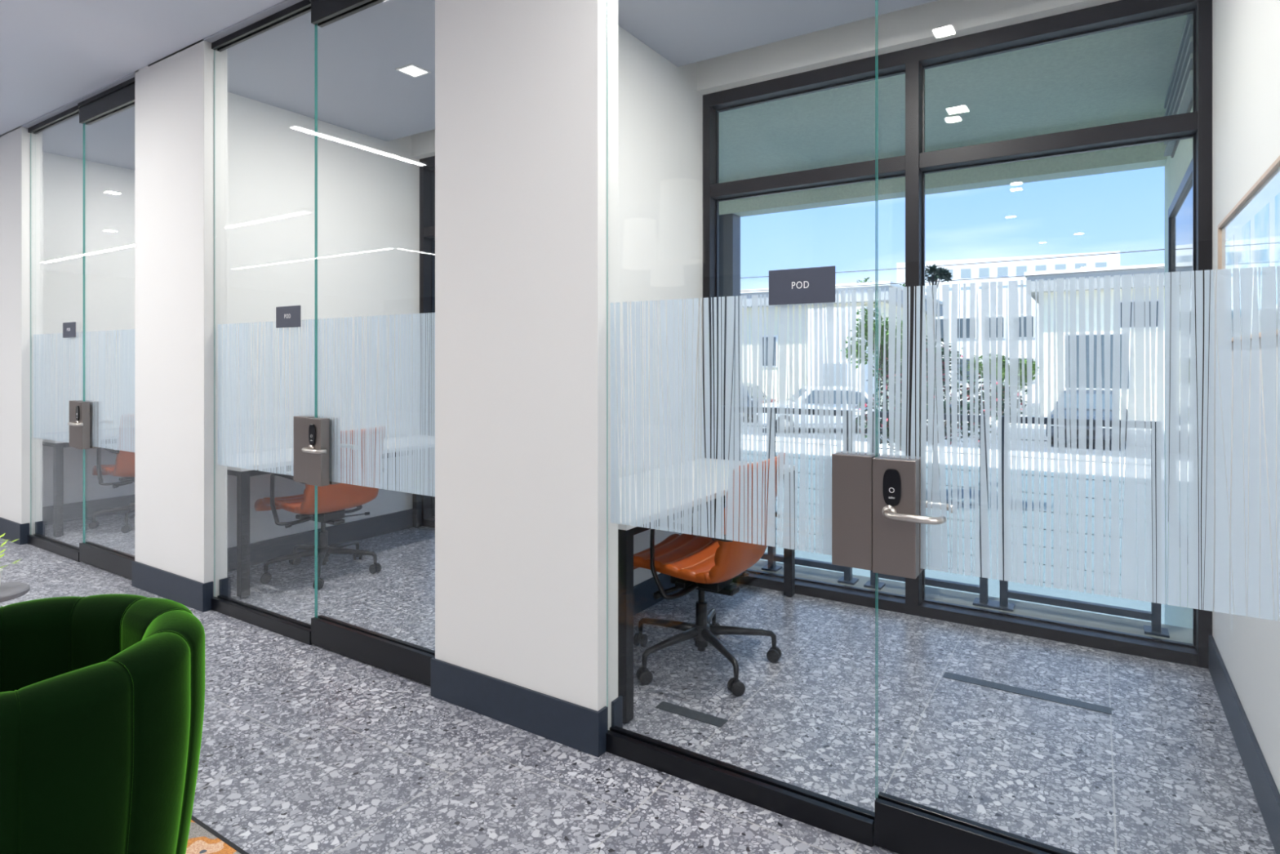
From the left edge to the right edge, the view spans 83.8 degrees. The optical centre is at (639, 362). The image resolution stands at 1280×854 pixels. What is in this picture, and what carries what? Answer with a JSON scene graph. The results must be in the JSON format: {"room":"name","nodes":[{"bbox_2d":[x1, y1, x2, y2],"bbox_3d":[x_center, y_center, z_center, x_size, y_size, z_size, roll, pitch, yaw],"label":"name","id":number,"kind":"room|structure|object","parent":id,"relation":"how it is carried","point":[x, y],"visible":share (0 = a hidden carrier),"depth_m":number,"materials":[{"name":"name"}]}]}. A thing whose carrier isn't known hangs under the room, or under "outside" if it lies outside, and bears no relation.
{"room":"coworking office lounge","nodes":[
{"label":"coworking office lounge","id":0,"kind":"room"},
{"bbox_2d":[0,127,42,534],"bbox_3d":[-8.888,-0.450,8.120,10.275,3.600,0.125,0,0,33],"label":"wall pier","id":1,"kind":"object","parent":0,"point":[15,145],"visible":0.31,"depth_m":5.37,"materials":[{"name":"white paint"}]},
{"bbox_2d":[0,516,44,544],"bbox_3d":[-8.888,1.274,8.120,10.299,0.152,0.149,0,0,33],"label":"baseboard","id":2,"kind":"object","parent":1,"relation":"attached to","point":[13,531],"visible":0.8,"depth_m":5.36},
{"bbox_2d":[42,151,134,506],"bbox_3d":[-4.580,-0.450,6.629,0.120,3.600,2.005,0,0,33],"label":"wall partition","id":3,"kind":"structure","parent":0,"point":[109,190],"depth_m":6.18,"materials":[{"name":"white paint"}]},
{"bbox_2d":[42,494,134,524],"bbox_3d":[-4.553,1.274,6.548,0.012,0.152,1.873,0,0,33],"label":"baseboard","id":4,"kind":"structure","parent":3,"relation":"attached to","point":[72,511],"depth_m":6.18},
{"bbox_2d":[227,92,419,547],"bbox_3d":[-2.356,-0.450,5.207,0.120,3.600,2.005,0,0,33],"label":"wall partition","id":5,"kind":"structure","parent":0,"point":[368,187],"depth_m":5.09,"materials":[{"name":"white paint"}]},
{"bbox_2d":[227,508,413,571],"bbox_3d":[-2.329,1.274,5.126,0.012,0.152,1.873,0,0,33],"label":"baseboard","id":6,"kind":"structure","parent":5,"relation":"attached to","point":[260,552],"depth_m":5.22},
{"bbox_2d":[411,128,435,159],"bbox_3d":[-0.752,-1.968,5.265,2.520,0.565,0.220,0,0,33],"label":"wall","id":7,"kind":"structure","parent":0,"point":[423,144],"depth_m":5.78,"materials":[{"name":"white paint"}]},
{"bbox_2d":[419,155,435,528],"bbox_3d":[-0.734,-0.168,5.292,2.520,3.035,0.134,0,0,33],"label":"window","id":8,"kind":"structure","parent":7,"relation":"attached to","point":[427,166],"depth_m":5.92,"materials":[{"name":"metal"}]},
{"bbox_2d":[0,0,937,169],"bbox_3d":[-6.698,-1.805,1.126,21.500,0.110,12.680,0,0,33],"label":"ceiling","id":9,"kind":"structure","parent":0,"point":[361,89],"depth_m":3.97,"materials":[{"name":"grey paint"}]},
{"bbox_2d":[77,77,134,107],"bbox_3d":[-3.382,-1.742,4.598,0.953,0.036,0.072,0,0,33],"label":"trim","id":10,"kind":"structure","parent":9,"relation":"attached to","point":[131,81],"depth_m":4.59,"materials":[{"name":"black metal"}]},
{"bbox_2d":[395,63,431,78],"bbox_3d":[-1.358,-1.747,4.275,0.144,0.006,0.144,0,0,33],"label":"recessed light","id":11,"kind":"object","parent":9,"relation":"in","point":[412,70],"visible":1,"depth_m":4.27,"materials":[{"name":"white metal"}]},
{"bbox_2d":[400,66,426,76],"bbox_3d":[-1.358,-1.748,4.275,0.120,0.003,0.120,0,0,33],"label":"diffuser","id":12,"kind":"object","parent":11,"relation":"attached to","point":[412,71],"depth_m":4.28,"materials":[{"name":"white plastic"}]},
{"bbox_2d":[0,512,1275,853],"bbox_3d":[-6.607,1.380,1.270,21.500,0.060,13.020,0,0,33],"label":"floor","id":13,"kind":"structure","parent":0,"point":[305,748],"depth_m":2.55,"materials":[{"name":"stone"}]},
{"bbox_2d":[0,582,30,602],"bbox_3d":[-2.555,1.123,2.797,0.250,0.453,0.250,0,0,33],"label":"side table","id":14,"kind":"object","parent":13,"relation":"on","point":[8,590],"visible":0.71,"depth_m":2.82,"materials":[{"name":"grey"}]},
{"bbox_2d":[0,533,20,583],"bbox_3d":[-2.588,0.793,2.829,0.165,0.207,0.205,0,0,-13],"label":"potted plant","id":15,"kind":"object","parent":14,"relation":"on","point":[2,535],"visible":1,"depth_m":2.88,"materials":[{"name":"green plant"}]},
{"bbox_2d":[42,429,115,537],"bbox_3d":[-4.278,0.973,6.398,0.613,0.755,1.770,0,0,33],"label":"desk","id":16,"kind":"object","parent":13,"relation":"on","point":[58,446],"visible":0.21,"depth_m":5.52,"materials":[{"name":"black metal"}]},
{"bbox_2d":[88,414,134,533],"bbox_3d":[-4.170,0.879,6.005,0.697,0.941,0.698,0,0,32],"label":"office chair","id":17,"kind":"object","parent":13,"relation":"on","point":[124,466],"visible":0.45,"depth_m":5.76,"materials":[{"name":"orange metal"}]},
{"bbox_2d":[134,38,227,597],"bbox_3d":[-2.679,-0.450,4.150,0.815,3.600,0.125,0,0,33],"label":"wall pier","id":18,"kind":"object","parent":13,"relation":"on","point":[174,95],"visible":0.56,"depth_m":4.02,"materials":[{"name":"white paint"}]},
{"bbox_2d":[67,83,134,579],"bbox_3d":[-3.382,-0.190,4.599,0.946,3.064,0.233,0,0,33],"label":"door","id":19,"kind":"structure","parent":18,"relation":"attached to","point":[88,424],"depth_m":4.68,"materials":[{"name":"clear glass"}]},
{"bbox_2d":[131,560,231,612],"bbox_3d":[-2.679,1.274,4.150,0.839,0.152,0.149,0,0,33],"label":"baseboard","id":20,"kind":"object","parent":18,"relation":"attached to","point":[190,593],"visible":0.8,"depth_m":4.01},
{"bbox_2d":[185,814,248,853],"bbox_3d":[-2.445,1.345,1.003,1.620,0.010,3.076,0,0,33],"label":"area rug","id":21,"kind":"object","parent":13,"relation":"on","point":[202,839],"visible":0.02,"depth_m":1.99,"materials":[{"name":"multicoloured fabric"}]},
{"bbox_2d":[0,593,204,853],"bbox_3d":[-1.358,0.974,1.561,0.681,0.730,0.759,0,0,-15],"label":"barrel armchair","id":22,"kind":"object","parent":21,"relation":"on","point":[102,696],"visible":1,"depth_m":1.47,"materials":[{"name":"green fabric"}]},
{"bbox_2d":[254,426,385,589],"bbox_3d":[-2.032,0.879,4.589,0.697,0.941,0.698,0,0,28],"label":"office chair","id":23,"kind":"object","parent":13,"relation":"on","point":[333,500],"visible":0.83,"depth_m":4.46,"materials":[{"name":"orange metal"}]},
{"bbox_2d":[227,435,430,598],"bbox_3d":[-2.054,0.973,4.976,0.613,0.755,1.770,0,0,33],"label":"desk","id":24,"kind":"object","parent":13,"relation":"on","point":[243,475],"visible":0.25,"depth_m":4.10,"materials":[{"name":"black metal"}]},
{"bbox_2d":[435,0,617,729],"bbox_3d":[-0.455,-0.450,2.727,0.815,3.600,0.125,0,0,33],"label":"wall pier","id":25,"kind":"object","parent":13,"relation":"on","point":[521,85],"visible":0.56,"depth_m":2.64,"materials":[{"name":"white paint"}]},
{"bbox_2d":[302,0,435,686],"bbox_3d":[-1.158,-0.190,3.176,0.946,3.064,0.233,0,0,33],"label":"door","id":26,"kind":"structure","parent":25,"relation":"attached to","point":[323,450],"depth_m":3.22,"materials":[{"name":"clear glass"}]},
{"bbox_2d":[431,656,622,757],"bbox_3d":[-0.455,1.274,2.727,0.839,0.152,0.149,0,0,33],"label":"baseboard","id":27,"kind":"object","parent":25,"relation":"attached to","point":[584,729],"visible":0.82,"depth_m":2.62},
{"bbox_2d":[655,700,728,727],"bbox_3d":[0.195,1.349,2.742,0.285,0.002,0.060,0,0,33],"label":"floor strip","id":28,"kind":"object","parent":13,"relation":"on","point":[669,707],"visible":1,"depth_m":2.74,"materials":[{"name":"metal"}]},
{"bbox_2d":[617,457,795,724],"bbox_3d":[0.170,0.973,3.553,0.613,0.755,1.770,0,0,33],"label":"desk","id":29,"kind":"object","parent":13,"relation":"on","point":[625,532],"visible":0.3,"depth_m":2.67,"materials":[{"name":"white laminate"}]},
{"bbox_2d":[633,453,784,696],"bbox_3d":[0.276,0.879,3.232,0.697,0.941,0.698,0,0,27],"label":"office chair","id":30,"kind":"object","parent":13,"relation":"on","point":[692,562],"visible":0.77,"depth_m":3.11,"materials":[{"name":"leather"}]},
{"bbox_2d":[942,671,1111,714],"bbox_3d":[1.571,1.349,2.925,0.605,0.002,0.060,0,0,33],"label":"floor strip","id":31,"kind":"object","parent":13,"relation":"on","point":[1105,709],"visible":1,"depth_m":2.91,"materials":[{"name":"metal"}]},
{"bbox_2d":[617,25,702,586],"bbox_3d":[-0.132,-0.450,3.785,0.120,3.600,2.005,0,0,33],"label":"wall partition","id":32,"kind":"structure","parent":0,"point":[660,106],"depth_m":4.00,"materials":[{"name":"white paint"}]},
{"bbox_2d":[633,573,682,615],"bbox_3d":[-0.105,1.274,3.704,0.012,0.152,1.873,0,0,33],"label":"baseboard","id":33,"kind":"structure","parent":32,"relation":"attached to","point":[643,598],"depth_m":3.93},
{"bbox_2d":[696,0,1120,94],"bbox_3d":[1.472,-1.968,3.842,2.520,0.565,0.220,0,0,33],"label":"wall","id":34,"kind":"structure","parent":0,"point":[939,20],"depth_m":3.86,"materials":[{"name":"white paint"}]},
{"bbox_2d":[702,0,1212,668],"bbox_3d":[1.490,-0.168,3.870,2.520,3.035,0.134,0,0,33],"label":"window","id":35,"kind":"structure","parent":34,"relation":"attached to","point":[1197,125],"depth_m":3.74,"materials":[{"name":"metal"}]},
{"bbox_2d":[719,14,1187,182],"bbox_3d":[-4.081,-2.020,8.996,17.430,0.500,2.480,0,0,33],"label":"soffit","id":36,"kind":"structure","parent":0,"point":[1121,75],"depth_m":4.93,"materials":[{"name":"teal paint"}]},
{"bbox_2d":[748,560,1192,644],"bbox_3d":[-4.601,1.975,8.183,17.430,1.250,0.290,0,0,33],"label":"ledge","id":37,"kind":"object","parent":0,"point":[1178,633],"depth_m":3.93,"materials":[{"name":"concrete"}]},
{"bbox_2d":[723,405,858,585],"bbox_3d":[0.753,0.823,4.741,1.360,1.055,0.110,0,0,33],"label":"cable railing","id":38,"kind":"object","parent":37,"relation":"on","point":[771,556],"visible":0.3,"depth_m":4.53,"materials":[{"name":"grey metal"}]},
{"bbox_2d":[863,410,995,608],"bbox_3d":[1.671,0.823,4.154,0.700,1.055,0.110,0,0,33],"label":"cable railing","id":39,"kind":"object","parent":37,"relation":"on","point":[984,601],"visible":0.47,"depth_m":4.03,"materials":[{"name":"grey metal"}]},
{"bbox_2d":[992,415,1169,638],"bbox_3d":[2.296,0.823,3.755,0.782,1.055,0.110,0,0,33],"label":"cable railing","id":40,"kind":"object","parent":37,"relation":"on","point":[1154,615],"visible":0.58,"depth_m":3.73,"materials":[{"name":"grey metal"}]},
{"bbox_2d":[1164,0,1279,793],"bbox_3d":[2.790,0.165,3.332,0.250,4.870,4.620,0,0,33],"label":"wall","id":41,"kind":"structure","parent":0,"point":[1246,33],"depth_m":2.46,"materials":[{"name":"white paint"}]},
{"bbox_2d":[1164,13,1192,158],"bbox_3d":[3.089,-1.550,4.078,0.050,0.380,1.600,0,0,33],"label":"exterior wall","id":42,"kind":"structure","parent":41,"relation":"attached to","point":[1179,98],"depth_m":3.83,"materials":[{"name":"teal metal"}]},
{"bbox_2d":[1168,158,1192,547],"bbox_3d":[3.081,0.020,4.048,0.030,2.060,1.600,0,0,33],"label":"window","id":43,"kind":"structure","parent":41,"relation":"in","point":[1180,209],"depth_m":4.15,"materials":[{"name":"clear glass"}]},
{"bbox_2d":[1208,634,1279,853],"bbox_3d":[2.007,1.274,2.353,0.014,0.152,1.872,0,0,33],"label":"baseboard","id":44,"kind":"structure","parent":41,"relation":"attached to","point":[1267,794],"depth_m":2.33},
{"bbox_2d":[1217,155,1279,343],"bbox_3d":[1.979,-0.310,2.319,0.024,0.470,1.220,0,0,33],"label":"framed picture","id":45,"kind":"object","parent":41,"relation":"attached to","point":[1248,236],"visible":0.52,"depth_m":2.23,"materials":[{"name":"brown wood"}]},
{"bbox_2d":[1225,235,1234,318],"bbox_3d":[2.195,-0.310,2.656,0.002,0.300,0.200,0,0,33],"label":"print","id":46,"kind":"object","parent":45,"relation":"attached to","point":[1229,240],"depth_m":2.62},
{"bbox_2d":[1238,220,1249,315],"bbox_3d":[2.028,-0.310,2.395,0.002,0.300,0.220,0,0,33],"label":"print","id":47,"kind":"object","parent":45,"relation":"attached to","point":[1244,227],"depth_m":2.40},
{"bbox_2d":[1254,202,1269,310],"bbox_3d":[1.866,-0.310,2.142,0.002,0.300,0.220,0,0,33],"label":"print","id":48,"kind":"object","parent":45,"relation":"attached to","point":[1262,212],"depth_m":2.14},
{"bbox_2d":[1275,192,1279,304],"bbox_3d":[1.721,-0.310,1.915,0.002,0.300,0.160,0,0,33],"label":"print","id":49,"kind":"object","parent":45,"relation":"attached to","point":[1277,194],"depth_m":1.96},
{"bbox_3d":[3.182,-0.450,0.401,4.070,3.600,0.125,0,0,33],"label":"wall","id":50,"kind":"structure","parent":0,"visible":0},
{"bbox_2d":[872,0,1279,853],"bbox_3d":[1.066,-0.190,1.754,0.946,3.064,0.233,0,0,33],"label":"door","id":51,"kind":"structure","parent":50,"relation":"in","point":[900,520],"depth_m":1.74,"materials":[{"name":"clear glass"}]},
{"bbox_3d":[-3.771,-2.005,4.846,1.875,0.490,0.118,0,0,33],"label":"lintel","id":52,"kind":"object","parent":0,"visible":0},
{"bbox_2d":[27,105,88,561],"bbox_3d":[-4.171,-0.205,5.103,0.922,3.110,0.092,0,0,33],"label":"window","id":53,"kind":"structure","parent":52,"relation":"attached to","point":[64,549],"depth_m":5.11,"materials":[{"name":"clear glass"}]},
{"bbox_2d":[62,321,75,337],"bbox_3d":[-3.970,-0.227,4.963,0.204,0.105,0.007,0,0,33],"label":"sign","id":54,"kind":"object","parent":53,"relation":"attached to","point":[68,328],"visible":1,"depth_m":4.96,"materials":[{"name":"grey"}]},
{"bbox_3d":[-1.547,-2.005,3.424,1.875,0.490,0.118,0,0,33],"label":"lintel","id":55,"kind":"object","parent":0,"visible":0},
{"bbox_2d":[211,0,319,644],"bbox_3d":[-1.947,-0.205,3.681,0.922,3.110,0.092,0,0,33],"label":"glass partition","id":56,"kind":"structure","parent":55,"relation":"attached to","point":[284,625],"depth_m":3.69,"materials":[{"name":"clear glass"}]},
{"bbox_2d":[275,305,300,328],"bbox_3d":[-1.746,-0.227,3.540,0.204,0.105,0.007,0,0,33],"label":"sign","id":57,"kind":"object","parent":56,"relation":"attached to","point":[286,316],"visible":1,"depth_m":3.53,"materials":[{"name":"grey"}]},
{"bbox_3d":[0.677,-2.005,2.001,1.875,0.490,0.118,0,0,33],"label":"lintel","id":58,"kind":"object","parent":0,"visible":0},
{"bbox_2d":[605,0,876,847],"bbox_3d":[0.277,-0.205,2.259,0.922,3.110,0.092,0,0,33],"label":"glass partition","id":59,"kind":"structure","parent":58,"relation":"attached to","point":[846,530],"depth_m":2.23,"materials":[{"name":"clear glass"}]},
{"bbox_2d":[768,266,835,305],"bbox_3d":[0.478,-0.227,2.118,0.204,0.105,0.007,0,0,33],"label":"sign","id":60,"kind":"object","parent":59,"relation":"attached to","point":[815,284],"visible":1,"depth_m":2.11,"materials":[{"name":"grey plastic"}]},
{"label":"outside","id":61,"kind":"structure","parent":0,"visible":0},
{"bbox_2d":[740,266,1164,291],"bbox_3d":[11.950,-3.750,27.966,70.002,1.130,0.029,0,0,33],"label":"power line","id":62,"kind":"object","parent":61,"point":[1164,266],"visible":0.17,"depth_m":26.64,"materials":[{"name":"grey metal"}]},
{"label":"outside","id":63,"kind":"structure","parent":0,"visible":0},
{"bbox_2d":[740,248,1164,278],"bbox_3d":[11.950,-4.350,27.966,70.002,1.130,0.029,0,0,33],"label":"power line","id":64,"kind":"object","parent":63,"point":[1157,249],"visible":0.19,"depth_m":26.69,"materials":[{"name":"grey metal"}]},
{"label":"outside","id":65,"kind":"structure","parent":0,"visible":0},
{"bbox_2d":[743,449,1164,624],"bbox_3d":[-5.974,2.595,18.100,90.430,0.010,14.940,0,0,33],"label":"forecourt","id":66,"kind":"structure","parent":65,"point":[993,584],"depth_m":9.96,"materials":[{"name":"grey concrete"}]},
{"bbox_2d":[719,213,740,507],"bbox_3d":[0.879,0.565,7.165,0.200,4.070,0.180,0,0,33],"label":"column","id":67,"kind":"structure","parent":66,"relation":"on","point":[729,224],"depth_m":7.08,"materials":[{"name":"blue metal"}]},
{"bbox_2d":[719,142,1167,217],"bbox_3d":[-3.472,-1.620,9.948,17.430,0.300,0.220,0,0,33],"label":"beam","id":68,"kind":"structure","parent":67,"relation":"on","point":[1150,155],"depth_m":5.88,"materials":[{"name":"grey paint"}]},
{"bbox_2d":[924,263,951,488],"bbox_3d":[5.876,0.310,14.266,0.708,4.581,0.648,0,0,-28],"label":"tree","id":69,"kind":"object","parent":66,"relation":"on","point":[942,273],"visible":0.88,"depth_m":14.24,"materials":[{"name":"green plant"}]},
{"bbox_2d":[855,333,1026,502],"bbox_3d":[5.511,1.006,13.002,2.699,3.198,2.527,0,0,44],"label":"tree","id":70,"kind":"object","parent":66,"relation":"on","point":[942,340],"visible":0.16,"depth_m":12.89,"materials":[{"name":"green plant"}]},
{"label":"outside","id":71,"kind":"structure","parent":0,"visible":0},
{"bbox_2d":[743,400,1164,459],"bbox_3d":[56.281,2.650,97.284,170.000,0.100,215.440,0,0,33],"label":"street","id":72,"kind":"structure","parent":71,"point":[1033,404],"depth_m":24.61,"materials":[{"name":"grey asphalt"}]},
{"bbox_2d":[742,382,775,417],"bbox_3d":[3.680,1.760,32.663,4.695,1.680,1.930,0,0,33],"label":"car","id":73,"kind":"object","parent":72,"relation":"on","point":[748,384],"visible":0.05,"depth_m":31.18,"materials":[{"name":"grey paint"}]},
{"bbox_2d":[756,386,882,433],"bbox_3d":[6.782,1.760,27.120,4.695,1.680,1.930,0,0,3],"label":"car","id":74,"kind":"object","parent":72,"relation":"on","point":[809,387],"visible":0.12,"depth_m":26.25,"materials":[{"name":"white paint"}]},
{"bbox_2d":[740,280,942,411],"bbox_3d":[7.395,-0.445,41.446,17.000,6.250,13.400,0,0,33],"label":"building","id":75,"kind":"structure","parent":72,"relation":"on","point":[748,294],"depth_m":34.58,"materials":[{"name":"grey"}]},
{"bbox_2d":[808,306,875,399],"bbox_3d":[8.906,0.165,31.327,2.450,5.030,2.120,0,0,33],"label":"building","id":76,"kind":"structure","parent":72,"relation":"on","point":[865,307],"depth_m":30.51,"materials":[{"name":"white concrete"}]},
{"bbox_2d":[840,302,902,407],"bbox_3d":[9.120,0.123,26.714,2.911,4.960,2.568,0,0,-37],"label":"tree","id":77,"kind":"object","parent":72,"relation":"on","point":[881,355],"visible":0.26,"depth_m":26.65,"materials":[{"name":"green plant"}]},
{"bbox_2d":[855,276,905,286],"bbox_3d":[20.602,-2.173,58.374,6.558,9.549,5.844,0,0,33],"label":"tree","id":78,"kind":"object","parent":72,"relation":"on","point":[867,278],"visible":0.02,"depth_m":57.93,"materials":[{"name":"green plant"}]},
{"bbox_2d":[924,287,1039,403],"bbox_3d":[25.341,-1.125,51.411,8.300,7.450,10.070,0,0,33],"label":"office block","id":79,"kind":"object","parent":72,"relation":"on","point":[1004,290],"visible":0.16,"depth_m":47.26,"materials":[{"name":"white concrete"}]},
{"bbox_2d":[896,251,1119,292],"bbox_3d":[65.155,-7.825,129.133,34.500,20.850,12.070,0,0,24],"label":"apartment block","id":80,"kind":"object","parent":72,"relation":"on","point":[1008,268],"visible":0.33,"depth_m":123.42,"materials":[{"name":"white concrete"}]},
{"bbox_2d":[1045,389,1127,448],"bbox_3d":[14.649,1.760,23.277,1.930,1.680,4.695,0,0,38],"label":"car","id":81,"kind":"object","parent":72,"relation":"on","point":[1077,390],"visible":0.12,"depth_m":22.12,"materials":[{"name":"grey paint"}]},
{"bbox_2d":[1064,428,1095,435],"bbox_3d":[13.237,2.090,21.443,0.900,0.180,0.065,0,0,38],"label":"license plate","id":82,"kind":"object","parent":81,"relation":"attached to","point":[1087,429],"depth_m":21.32,"materials":[{"name":"metal"}]},
{"bbox_2d":[1024,263,1164,420],"bbox_3d":[28.622,-0.745,33.805,17.400,6.850,13.400,0,0,33],"label":"building","id":83,"kind":"structure","parent":72,"relation":"on","point":[1095,274],"depth_m":32.01,"materials":[{"name":"cream painted stucco"},{"name":"dark window glass"}]},
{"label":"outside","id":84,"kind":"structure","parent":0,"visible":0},
{"bbox_2d":[743,435,1164,477],"bbox_3d":[11.584,2.590,18.113,120.000,0.020,4.000,0,0,33],"label":"sidewalk","id":85,"kind":"structure","parent":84,"point":[809,439],"depth_m":19.55,"materials":[{"name":"grey concrete"}]},
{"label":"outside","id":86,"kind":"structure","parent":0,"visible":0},
{"bbox_2d":[748,413,1164,434],"bbox_3d":[18.830,2.540,29.444,120.000,0.120,5.900,0,0,33],"label":"sidewalk","id":87,"kind":"structure","parent":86,"point":[1021,424],"depth_m":28.39,"materials":[{"name":"grey concrete"}]},
{"bbox_2d":[966,353,1039,415],"bbox_3d":[16.482,1.081,32.366,2.925,3.048,2.267,0,0,44],"label":"tree","id":88,"kind":"object","parent":87,"relation":"on","point":[980,365],"visible":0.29,"depth_m":32.10,"materials":[{"name":"green plant"}]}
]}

